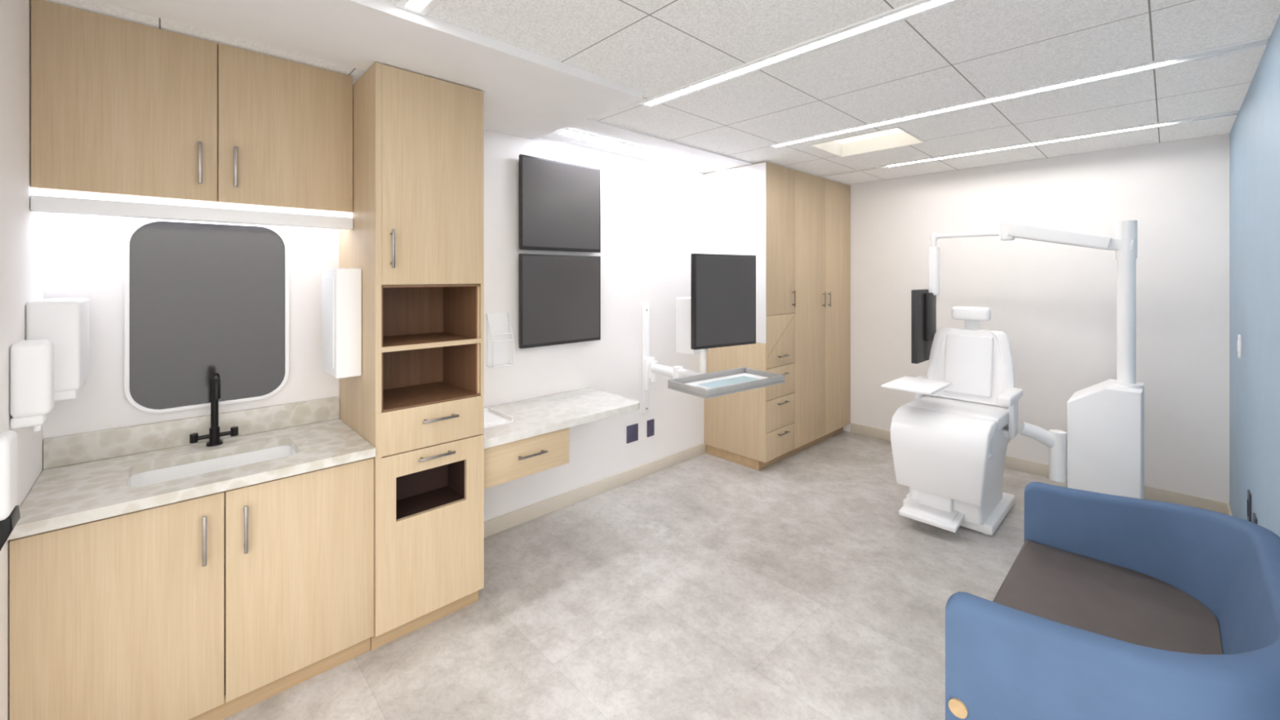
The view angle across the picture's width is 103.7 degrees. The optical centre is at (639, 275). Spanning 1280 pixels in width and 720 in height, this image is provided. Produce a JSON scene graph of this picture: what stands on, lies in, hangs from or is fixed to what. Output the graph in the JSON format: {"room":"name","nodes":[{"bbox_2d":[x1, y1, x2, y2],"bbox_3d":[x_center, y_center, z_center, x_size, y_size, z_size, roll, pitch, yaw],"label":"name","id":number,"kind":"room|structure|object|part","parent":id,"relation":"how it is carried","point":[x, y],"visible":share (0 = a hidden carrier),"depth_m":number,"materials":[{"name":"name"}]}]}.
{"room":"eye exam room","nodes":[
{"label":"eye exam room","id":0,"kind":"room"},
{"bbox_2d":[0,0,43,719],"bbox_3d":[-1.907,0.190,1.451,0.100,2.920,1.230,0,0,-43],"label":"wall","id":1,"kind":"structure","parent":0,"point":[21,228],"depth_m":1.56,"materials":[{"name":"white paint"}]},
{"bbox_2d":[0,431,20,551],"bbox_3d":[-1.705,0.598,1.346,0.046,0.345,0.120,0,0,-43],"label":"dispenser","id":2,"kind":"object","parent":1,"relation":"attached to","point":[10,516],"visible":1,"depth_m":1.32,"materials":[{"name":"white plastic"}]},
{"bbox_2d":[0,505,20,551],"bbox_3d":[-1.705,0.703,1.346,0.046,0.135,0.100,0,0,-43],"label":"drip tray","id":3,"kind":"object","parent":2,"relation":"on","point":[8,521],"depth_m":1.32,"materials":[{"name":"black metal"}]},
{"bbox_2d":[9,339,54,431],"bbox_3d":[-1.878,0.340,1.554,0.082,0.280,0.092,0,0,-43],"label":"soap dispenser","id":4,"kind":"object","parent":1,"relation":"attached to","point":[32,362],"visible":1,"depth_m":1.52,"materials":[{"name":"white plastic"}]},
{"bbox_2d":[26,297,89,400],"bbox_3d":[-2.116,0.258,1.834,0.122,0.345,0.335,0,0,-43],"label":"paper towel dispenser","id":5,"kind":"object","parent":1,"relation":"attached to","point":[64,322],"visible":0.66,"depth_m":1.74,"materials":[{"name":"white plastic"}]},
{"bbox_2d":[54,380,85,400],"bbox_3d":[-2.120,0.412,1.831,0.112,0.035,0.315,0,0,-43],"label":"tray","id":6,"kind":"object","parent":5,"relation":"on","point":[68,392],"depth_m":1.74,"materials":[{"name":"white plastic"}]},
{"bbox_2d":[43,128,708,521],"bbox_3d":[-0.295,0.190,3.897,5.805,2.920,0.100,0,0,-43],"label":"wall","id":7,"kind":"structure","parent":0,"point":[652,213],"depth_m":3.42,"materials":[{"name":"white paint"}]},
{"bbox_2d":[43,395,339,469],"bbox_3d":[-1.923,0.682,2.267,0.996,0.114,0.021,0,0,-43],"label":"backsplash","id":8,"kind":"structure","parent":7,"relation":"attached to","point":[73,449],"depth_m":2.16,"materials":[{"name":"stone"}]},
{"bbox_2d":[31,0,352,212],"bbox_3d":[-1.824,-0.636,2.163,0.996,0.659,0.309,0,0,-43],"label":"upper cabinet","id":9,"kind":"object","parent":7,"relation":"attached to","point":[118,106],"visible":0.99,"depth_m":1.99,"materials":[{"name":"brown wood"}]},
{"bbox_3d":[-1.929,-0.634,1.910,0.493,0.655,0.019,0,0,-43],"label":"door","id":10,"kind":"part","parent":9,"relation":"part of","materials":[{"name":"brown wood"}]},
{"bbox_2d":[30,187,353,230],"bbox_3d":[-1.835,-0.265,2.173,0.996,0.080,0.279,0,0,-43],"label":"light","id":11,"kind":"object","parent":9,"relation":"attached to","point":[42,200],"visible":1,"depth_m":1.99,"materials":[{"name":"white plastic"}]},
{"bbox_3d":[-1.772,-0.455,2.023,0.012,0.170,0.035,0,0,-43],"label":"handle","id":12,"kind":"part","parent":9,"relation":"part of","materials":[{"name":"metal"}]},
{"bbox_3d":[-1.691,-0.455,2.100,0.012,0.170,0.035,0,0,-43],"label":"handle","id":13,"kind":"part","parent":9,"relation":"part of","materials":[{"name":"metal"}]},
{"bbox_3d":[-1.568,-0.634,2.253,0.496,0.655,0.019,0,0,-43],"label":"door","id":14,"kind":"part","parent":9,"relation":"part of","materials":[{"name":"brown wood"}]},
{"bbox_2d":[124,218,288,413],"bbox_3d":[-1.922,0.168,2.263,0.559,0.829,0.029,0,0,-43],"label":"mirror","id":15,"kind":"object","parent":7,"relation":"attached to","point":[202,299],"visible":0.97,"depth_m":2.23,"materials":[{"name":"grey mirror"}]},
{"bbox_2d":[90,0,642,139],"bbox_3d":[-1.141,-0.949,2.281,2.155,0.041,1.080,0,0,-43],"label":"soffit","id":16,"kind":"object","parent":7,"relation":"attached to","point":[528,95],"depth_m":2.06,"materials":[{"name":"white paint"}]},
{"bbox_2d":[486,312,514,368],"bbox_3d":[-0.890,0.406,3.206,0.153,0.334,0.084,0,0,-43],"label":"rack","id":17,"kind":"object","parent":7,"relation":"attached to","point":[497,323],"visible":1,"depth_m":3.23,"materials":[{"name":"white plastic"}]},
{"bbox_2d":[519,154,600,252],"bbox_3d":[-0.555,-0.486,3.539,0.671,0.623,0.058,0,0,-43],"label":"wall monitor","id":18,"kind":"object","parent":7,"relation":"attached to","point":[560,202],"visible":1,"depth_m":3.49,"materials":[{"name":"plastic"}]},
{"bbox_2d":[519,253,600,348],"bbox_3d":[-0.555,0.165,3.539,0.671,0.624,0.058,0,0,-43],"label":"wall monitor","id":19,"kind":"object","parent":7,"relation":"attached to","point":[560,295],"visible":1,"depth_m":3.49,"materials":[{"name":"plastic"}]},
{"bbox_2d":[482,387,639,448],"bbox_3d":[-0.589,0.853,3.138,1.136,0.045,0.594,0,0,-43],"label":"desk","id":20,"kind":"object","parent":7,"relation":"attached to","point":[535,416],"visible":0.85,"depth_m":3.09,"materials":[{"name":"stone"}]},
{"bbox_2d":[484,407,513,428],"bbox_3d":[-0.907,0.815,2.875,0.240,0.030,0.300,0,0,-43],"label":"paper tray","id":21,"kind":"object","parent":20,"relation":"on","point":[492,417],"visible":0.44,"depth_m":2.87,"materials":[{"name":"white plastic"}]},
{"bbox_2d":[484,427,568,488],"bbox_3d":[-0.787,0.983,2.924,0.551,0.214,0.574,0,0,-43],"label":"drawer unit","id":22,"kind":"object","parent":20,"relation":"attached to","point":[513,460],"visible":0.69,"depth_m":2.72,"materials":[{"name":"brown wood"}]},
{"bbox_3d":[-0.588,0.975,2.741,0.180,0.012,0.035,0,0,-43],"label":"handle","id":23,"kind":"part","parent":22,"relation":"part of","materials":[{"name":"metal"}]},
{"bbox_2d":[484,443,704,537],"bbox_3d":[-0.302,1.600,3.813,2.480,0.100,0.012,0,0,-43],"label":"baseboard","id":24,"kind":"structure","parent":7,"relation":"attached to","point":[500,523],"depth_m":3.70,"materials":[{"name":"plastic"}]},
{"bbox_2d":[626,423,638,443],"bbox_3d":[-0.060,1.266,4.043,0.122,0.137,0.010,0,0,-43],"label":"wall outlet","id":25,"kind":"object","parent":7,"relation":"attached to","point":[632,430],"visible":1,"depth_m":4.04,"materials":[{"name":"plastic"}]},
{"bbox_2d":[539,118,752,173],"bbox_3d":[0.114,-0.963,3.850,1.824,0.013,0.530,0,0,-43],"label":"ceiling light","id":26,"kind":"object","parent":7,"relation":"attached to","point":[591,126],"depth_m":3.71,"materials":[{"name":"white plastic"}]},
{"bbox_2d":[647,418,653,437],"bbox_3d":[0.090,1.266,4.185,0.080,0.137,0.010,0,0,-43],"label":"wall outlet","id":27,"kind":"object","parent":7,"relation":"attached to","point":[650,423],"visible":1,"depth_m":4.18,"materials":[{"name":"plastic"}]},
{"bbox_2d":[642,253,784,414],"bbox_3d":[0.287,0.495,3.524,0.781,1.280,1.241,0,0,-43],"label":"workstation","id":28,"kind":"object","parent":7,"relation":"attached to","point":[720,310],"visible":1,"depth_m":3.38,"materials":[{"name":"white plastic"}]},
{"bbox_3d":[0.240,0.717,3.712,0.107,0.134,0.774,0,0,-23],"label":"arm","id":29,"kind":"part","parent":28,"relation":"part of","materials":[{"name":"white plastic"}]},
{"bbox_3d":[0.434,0.435,3.349,0.080,0.570,0.082,0,0,-43],"label":"post","id":30,"kind":"part","parent":28,"relation":"part of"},
{"bbox_2d":[690,253,755,350],"bbox_3d":[0.572,0.165,3.392,0.550,0.620,0.140,0,0,-43],"label":"monitor","id":31,"kind":"object","parent":28,"relation":"on","point":[723,286],"depth_m":3.35,"materials":[{"name":"plastic"}]},
{"bbox_2d":[667,367,784,399],"bbox_3d":[0.543,0.672,3.237,0.720,0.055,0.400,0,0,-37],"label":"keyboard tray","id":32,"kind":"object","parent":28,"relation":"on","point":[687,384],"depth_m":3.18,"materials":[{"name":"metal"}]},
{"bbox_2d":[696,375,759,389],"bbox_3d":[0.564,0.674,3.178,0.440,0.016,0.140,0,0,-37],"label":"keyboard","id":33,"kind":"object","parent":28,"relation":"on","point":[734,380],"visible":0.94,"depth_m":3.14,"materials":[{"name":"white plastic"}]},
{"bbox_2d":[222,430,1066,719],"bbox_3d":[0.861,1.700,2.677,5.805,0.100,3.461,0,0,-43],"label":"floor","id":34,"kind":"structure","parent":0,"point":[705,586],"depth_m":2.46,"materials":[{"name":"concrete"}]},
{"bbox_2d":[8,457,373,719],"bbox_3d":[-1.709,1.216,2.041,0.996,0.868,0.642,0,0,-43],"label":"base cabinet","id":35,"kind":"object","parent":34,"relation":"on","point":[215,606],"visible":0.93,"depth_m":1.78,"materials":[{"name":"brown wood"}]},
{"bbox_3d":[-1.700,1.173,1.668,0.493,0.770,0.020,0,0,-43],"label":"door","id":36,"kind":"part","parent":35,"relation":"part of","materials":[{"name":"brown wood"}]},
{"bbox_2d":[7,418,375,540],"bbox_3d":[-1.714,0.758,2.046,0.996,0.037,0.629,0,0,-43],"label":"countertop","id":37,"kind":"structure","parent":35,"relation":"on","point":[72,495],"depth_m":1.89,"materials":[{"name":"stone"}]},
{"bbox_2d":[128,445,296,487],"bbox_3d":[-1.702,0.825,2.031,0.541,0.094,0.334,0,0,-43],"label":"sink","id":38,"kind":"object","parent":37,"relation":"in","point":[152,477],"visible":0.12,"depth_m":2.12,"materials":[{"name":"white ceramic"}]},
{"bbox_2d":[189,373,238,446],"bbox_3d":[-1.860,0.578,2.180,0.146,0.323,0.157,0,0,-9],"label":"faucet","id":39,"kind":"object","parent":37,"relation":"on","point":[214,435],"visible":1,"depth_m":2.19,"materials":[{"name":"black metal"}]},
{"bbox_3d":[-1.897,0.695,2.166,0.067,0.040,0.044,0,0,-43],"label":"handle","id":40,"kind":"part","parent":39,"relation":"part of","materials":[{"name":"black metal"}]},
{"bbox_3d":[-1.829,0.553,2.165,0.028,0.274,0.138,0,0,-43],"label":"spout","id":41,"kind":"part","parent":39,"relation":"part of","materials":[{"name":"black metal"}]},
{"bbox_3d":[-1.827,0.695,2.233,0.067,0.040,0.044,0,0,-43],"label":"handle","id":42,"kind":"part","parent":39,"relation":"part of","materials":[{"name":"black metal"}]},
{"bbox_3d":[-1.544,0.935,1.780,0.012,0.175,0.035,0,0,-43],"label":"handle","id":43,"kind":"part","parent":35,"relation":"part of","materials":[{"name":"metal"}]},
{"bbox_3d":[-1.459,0.935,1.860,0.012,0.175,0.035,0,0,-43],"label":"handle","id":44,"kind":"part","parent":35,"relation":"part of","materials":[{"name":"metal"}]},
{"bbox_3d":[-1.338,1.173,2.011,0.496,0.770,0.020,0,0,-43],"label":"door","id":45,"kind":"part","parent":35,"relation":"part of","materials":[{"name":"brown wood"}]},
{"bbox_2d":[338,62,484,650],"bbox_3d":[-1.163,0.362,2.553,0.498,2.575,0.653,0,0,-43],"label":"tall cabinet","id":46,"kind":"object","parent":34,"relation":"on","point":[416,237],"visible":0.91,"depth_m":2.35,"materials":[{"name":"brown wood"}]},
{"bbox_2d":[321,268,361,378],"bbox_3d":[-1.419,0.212,2.382,0.108,0.495,0.290,0,0,-43],"label":"dispenser","id":47,"kind":"object","parent":46,"relation":"attached to","point":[341,288],"visible":1,"depth_m":2.28,"materials":[{"name":"white plastic"}]},
{"bbox_3d":[-1.084,-0.120,2.202,0.012,0.170,0.035,0,0,-43],"label":"handle","id":48,"kind":"part","parent":46,"relation":"part of","materials":[{"name":"metal"}]},
{"bbox_3d":[-0.968,0.692,2.348,0.496,0.192,0.022,0,0,-43],"label":"drawer","id":49,"kind":"part","parent":46,"relation":"part of","materials":[{"name":"brown wood"}]},
{"bbox_3d":[-0.968,1.175,2.348,0.496,0.765,0.022,0,0,-43],"label":"door","id":50,"kind":"part","parent":46,"relation":"part of","materials":[{"name":"brown wood"}]},
{"bbox_3d":[-0.968,-0.443,2.348,0.498,0.961,0.021,0,0,-43],"label":"door","id":51,"kind":"part","parent":46,"relation":"part of","materials":[{"name":"brown wood"}]},
{"bbox_2d":[382,332,479,346],"bbox_3d":[-1.106,0.322,2.503,0.452,0.020,0.427,0,0,-43],"label":"shelf","id":52,"kind":"object","parent":46,"relation":"attached to","point":[389,339],"depth_m":2.48,"materials":[{"name":"brown wood"}]},
{"bbox_3d":[-0.945,0.835,2.333,0.170,0.012,0.035,0,0,-43],"label":"handle","id":53,"kind":"part","parent":46,"relation":"part of","materials":[{"name":"metal"}]},
{"bbox_3d":[-0.932,0.665,2.346,0.170,0.012,0.035,0,0,-43],"label":"handle","id":54,"kind":"part","parent":46,"relation":"part of","materials":[{"name":"metal"}]},
{"bbox_2d":[703,161,795,470],"bbox_3d":[1.008,0.347,4.584,0.480,2.605,0.693,0,0,-43],"label":"storage cabinet","id":55,"kind":"object","parent":34,"relation":"on","point":[749,210],"visible":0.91,"depth_m":4.37,"materials":[{"name":"brown wood"}]},
{"bbox_3d":[0.825,1.063,4.435,0.009,0.993,0.659,0,0,-43],"label":"panel","id":56,"kind":"part","parent":55,"relation":"part of","materials":[{"name":"brown wood"}]},
{"bbox_3d":[0.825,-0.193,4.435,0.009,1.515,0.659,0,0,-43],"label":"panel","id":57,"kind":"part","parent":55,"relation":"part of","materials":[{"name":"white paint"}]},
{"bbox_3d":[1.219,-0.311,4.368,0.468,1.286,0.020,0,0,-43],"label":"door","id":58,"kind":"part","parent":55,"relation":"part of","materials":[{"name":"brown wood"}]},
{"bbox_3d":[1.219,1.440,4.368,0.468,0.237,0.020,0,0,-43],"label":"drawer","id":59,"kind":"part","parent":55,"relation":"part of","materials":[{"name":"brown wood"}]},
{"bbox_3d":[1.219,1.184,4.368,0.468,0.266,0.020,0,0,-43],"label":"drawer","id":60,"kind":"part","parent":55,"relation":"part of","materials":[{"name":"brown wood"}]},
{"bbox_3d":[1.219,0.914,4.368,0.468,0.265,0.020,0,0,-43],"label":"drawer","id":61,"kind":"part","parent":55,"relation":"part of","materials":[{"name":"brown wood"}]},
{"bbox_3d":[1.219,0.557,4.368,0.468,0.442,0.020,0,0,-43],"label":"door","id":62,"kind":"part","parent":55,"relation":"part of","materials":[{"name":"brown wood"}]},
{"bbox_3d":[1.244,1.365,4.355,0.160,0.012,0.035,0,0,-43],"label":"handle","id":63,"kind":"part","parent":55,"relation":"part of","materials":[{"name":"metal"}]},
{"bbox_3d":[1.244,1.100,4.355,0.160,0.012,0.035,0,0,-43],"label":"handle","id":64,"kind":"part","parent":55,"relation":"part of","materials":[{"name":"metal"}]},
{"bbox_3d":[1.372,0.200,4.476,0.012,0.150,0.035,0,0,-43],"label":"handle","id":65,"kind":"part","parent":55,"relation":"part of","materials":[{"name":"metal"}]},
{"bbox_2d":[786,169,850,457],"bbox_3d":[1.596,0.347,5.143,1.141,2.605,0.693,0,0,-43],"label":"storage cabinet","id":66,"kind":"object","parent":34,"relation":"on","point":[822,313],"visible":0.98,"depth_m":4.87,"materials":[{"name":"brown wood"}]},
{"bbox_3d":[1.597,0.302,4.727,0.570,2.512,0.020,0,0,-43],"label":"door","id":67,"kind":"part","parent":66,"relation":"part of","materials":[{"name":"brown wood"}]},
{"bbox_3d":[1.783,0.230,4.867,0.012,0.150,0.035,0,0,-43],"label":"handle","id":68,"kind":"part","parent":66,"relation":"part of","materials":[{"name":"metal"}]},
{"bbox_3d":[2.012,0.302,5.120,0.568,2.512,0.020,0,0,-43],"label":"door","id":69,"kind":"part","parent":66,"relation":"part of","materials":[{"name":"brown wood"}]},
{"bbox_2d":[880,306,1022,535],"bbox_3d":[2.187,0.940,3.491,0.921,1.420,0.665,0,0,-43],"label":"chair","id":70,"kind":"object","parent":34,"relation":"on","point":[949,443],"visible":1,"depth_m":3.35,"materials":[{"name":"white leather"}]},
{"bbox_2d":[880,376,951,395],"bbox_3d":[1.920,0.797,3.483,0.460,0.105,0.310,0,0,-43],"label":"tray","id":71,"kind":"object","parent":70,"relation":"on","point":[907,384],"depth_m":3.44,"materials":[{"name":"white plastic"}]},
{"bbox_3d":[2.094,0.940,3.779,0.400,0.320,0.120,0,0,-43],"label":"armrest","id":72,"kind":"part","parent":70,"relation":"part of","materials":[{"name":"white plastic"}]},
{"bbox_3d":[1.962,1.395,3.337,0.060,0.330,0.200,0,0,-43],"label":"footrest stem","id":73,"kind":"part","parent":70,"relation":"part of","materials":[{"name":"white plastic"}]},
{"bbox_2d":[889,404,997,506],"bbox_3d":[1.976,1.157,3.291,0.278,0.491,0.555,0,0,-43],"label":"cushion","id":74,"kind":"object","parent":70,"relation":"on","point":[944,453],"depth_m":3.20,"materials":[{"name":"white leather"}]},
{"bbox_2d":[905,395,1008,431],"bbox_3d":[2.262,0.958,3.562,0.500,0.094,0.555,0,0,-43],"label":"seat cushion","id":75,"kind":"object","parent":70,"relation":"on","point":[954,404],"depth_m":3.53,"materials":[{"name":"white leather"}]},
{"bbox_3d":[2.440,0.657,3.721,0.162,0.515,0.554,0,0,-43],"label":"backrest","id":76,"kind":"part","parent":70,"relation":"part of","materials":[{"name":"white leather"}]},
{"bbox_3d":[2.478,0.670,3.756,0.075,0.760,0.360,0,0,-43],"label":"frame","id":77,"kind":"part","parent":70,"relation":"part of","materials":[{"name":"white plastic"}]},
{"bbox_3d":[2.218,1.198,3.521,0.735,0.405,0.495,0,0,-43],"label":"seat frame","id":78,"kind":"part","parent":70,"relation":"part of","materials":[{"name":"white plastic"}]},
{"bbox_3d":[2.468,0.940,3.385,0.400,0.320,0.125,0,0,-43],"label":"armrest","id":79,"kind":"part","parent":70,"relation":"part of","materials":[{"name":"white plastic"}]},
{"bbox_2d":[911,220,1144,499],"bbox_3d":[2.691,0.627,3.563,1.300,2.045,0.464,0,0,38],"label":"ophthalmic instrument stand","id":80,"kind":"object","parent":34,"relation":"on","point":[1101,450],"visible":0.95,"depth_m":3.20,"materials":[{"name":"white plastic"}]},
{"bbox_2d":[911,288,936,364],"bbox_3d":[2.229,0.383,3.913,0.420,0.555,0.080,0,0,-43],"label":"monitor","id":81,"kind":"object","parent":80,"relation":"on","point":[923,301],"depth_m":3.85,"materials":[{"name":"plastic"}]},
{"bbox_3d":[2.457,-0.310,3.775,0.052,0.060,0.496,0,0,-43],"label":"extension arm","id":82,"kind":"part","parent":80,"relation":"part of","materials":[{"name":"white plastic"}]},
{"bbox_3d":[2.718,1.088,3.361,0.302,0.202,0.104,0,0,15],"label":"link arm","id":83,"kind":"part","parent":80,"relation":"part of","materials":[{"name":"white plastic"}]},
{"bbox_2d":[1048,429,1066,482],"bbox_3d":[2.769,1.190,3.329,0.090,0.320,0.090,0,0,-43],"label":"canister","id":84,"kind":"object","parent":80,"relation":"on","point":[1057,438],"depth_m":3.30,"materials":[{"name":"white plastic"}]},
{"bbox_3d":[2.861,-0.273,3.397,0.695,0.244,0.132,0,0,42],"label":"boom arm","id":85,"kind":"part","parent":80,"relation":"part of","materials":[{"name":"white plastic"}]},
{"bbox_2d":[945,481,1279,719],"bbox_3d":[1.613,1.255,1.664,1.268,0.790,0.726,0,0,-43],"label":"loveseat","id":86,"kind":"object","parent":34,"relation":"on","point":[1109,606],"visible":1,"depth_m":1.56,"materials":[{"name":"blue fabric"}]},
{"bbox_2d":[992,539,1222,654],"bbox_3d":[1.567,1.256,1.720,1.092,0.115,0.571,0,0,-43],"label":"seat cushion","id":87,"kind":"object","parent":86,"relation":"on","point":[1068,585],"depth_m":1.86,"materials":[{"name":"grey fabric"}]},
{"bbox_2d":[43,0,1279,184],"bbox_3d":[0.861,-0.985,2.677,5.605,0.030,3.261,0,0,-43],"label":"ceiling","id":88,"kind":"structure","parent":0,"point":[963,51],"depth_m":2.29,"materials":[{"name":"tile"}]},
{"bbox_2d":[395,0,439,15],"bbox_3d":[-0.086,-0.965,1.035,0.100,0.010,2.171,0,0,-43],"label":"recessed light","id":89,"kind":"object","parent":88,"relation":"in","point":[422,7],"visible":1,"depth_m":1.78,"materials":[{"name":"white plastic"}]},
{"bbox_2d":[638,0,961,107],"bbox_3d":[0.822,-0.965,1.996,0.100,0.010,2.316,0,0,-43],"label":"recessed light","id":90,"kind":"object","parent":88,"relation":"in","point":[917,7],"visible":1,"depth_m":2.10,"materials":[{"name":"white plastic"}]},
{"bbox_2d":[808,126,926,157],"bbox_3d":[1.657,-1.022,3.674,0.539,0.115,0.629,0,0,-43],"label":"recessed light","id":91,"kind":"object","parent":88,"relation":"in","point":[894,137],"visible":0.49,"depth_m":3.85,"materials":[{"name":"white plastic"}]},
{"bbox_2d":[768,36,1268,148],"bbox_3d":[1.780,-0.965,2.904,0.100,0.010,2.316,0,0,-43],"label":"recessed light","id":92,"kind":"object","parent":88,"relation":"in","point":[1259,42],"visible":1,"depth_m":2.55,"materials":[{"name":"white plastic"}]},
{"bbox_2d":[820,110,1238,177],"bbox_3d":[2.648,-0.965,3.907,0.100,0.010,2.576,0,0,-43],"label":"recessed light","id":93,"kind":"object","parent":88,"relation":"in","point":[1225,114],"visible":1,"depth_m":3.57,"materials":[{"name":"white plastic"}]},
{"bbox_2d":[843,133,1229,503],"bbox_3d":[2.931,0.190,4.640,0.100,2.920,3.261,0,0,-43],"label":"wall","id":94,"kind":"structure","parent":0,"point":[1055,304],"depth_m":4.03,"materials":[{"name":"white paint"}]},
{"bbox_2d":[850,422,1227,514],"bbox_3d":[3.117,1.600,4.362,0.012,0.100,2.601,0,0,-43],"label":"baseboard","id":95,"kind":"structure","parent":94,"relation":"attached to","point":[1034,468],"depth_m":3.71,"materials":[{"name":"plastic"}]},
{"bbox_2d":[1229,14,1279,537],"bbox_3d":[2.702,0.190,2.107,3.920,2.920,0.100,0,0,-43],"label":"wall","id":96,"kind":"structure","parent":0,"point":[1255,133],"depth_m":2.35,"materials":[{"name":"blue paint"}]},
{"bbox_2d":[1226,503,1232,515],"bbox_3d":[2.623,1.600,2.109,3.808,0.100,0.012,0,0,-43],"label":"baseboard","id":97,"kind":"structure","parent":96,"relation":"attached to","point":[1228,508],"depth_m":3.35,"materials":[{"name":"plastic"}]},
{"bbox_2d":[1237,334,1241,358],"bbox_3d":[3.443,0.405,2.887,0.090,0.130,0.012,0,0,-43],"label":"light switch","id":98,"kind":"object","parent":96,"relation":"attached to","point":[1239,337],"visible":1,"depth_m":2.86,"materials":[{"name":"white plastic"}]},
{"bbox_2d":[1246,489,1251,521],"bbox_3d":[3.073,1.170,2.536,0.090,0.160,0.010,0,0,-43],"label":"wall outlet","id":99,"kind":"object","parent":96,"relation":"attached to","point":[1249,495],"visible":0.86,"depth_m":2.52,"materials":[{"name":"plastic"}]},
{"bbox_2d":[1246,498,1248,515],"bbox_3d":[3.071,1.170,2.539,0.030,0.080,0.003,0,0,-43],"label":"socket","id":100,"kind":"object","parent":99,"relation":"attached to","point":[1246,499],"depth_m":2.54,"materials":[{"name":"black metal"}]},
{"bbox_2d":[1252,512,1257,524],"bbox_3d":[2.896,1.210,2.367,0.100,0.160,0.010,0,0,-43],"label":"wall outlet","id":101,"kind":"object","parent":96,"relation":"attached to","point":[1254,517],"visible":0.24,"depth_m":2.36,"materials":[{"name":"plastic"}]}
]}

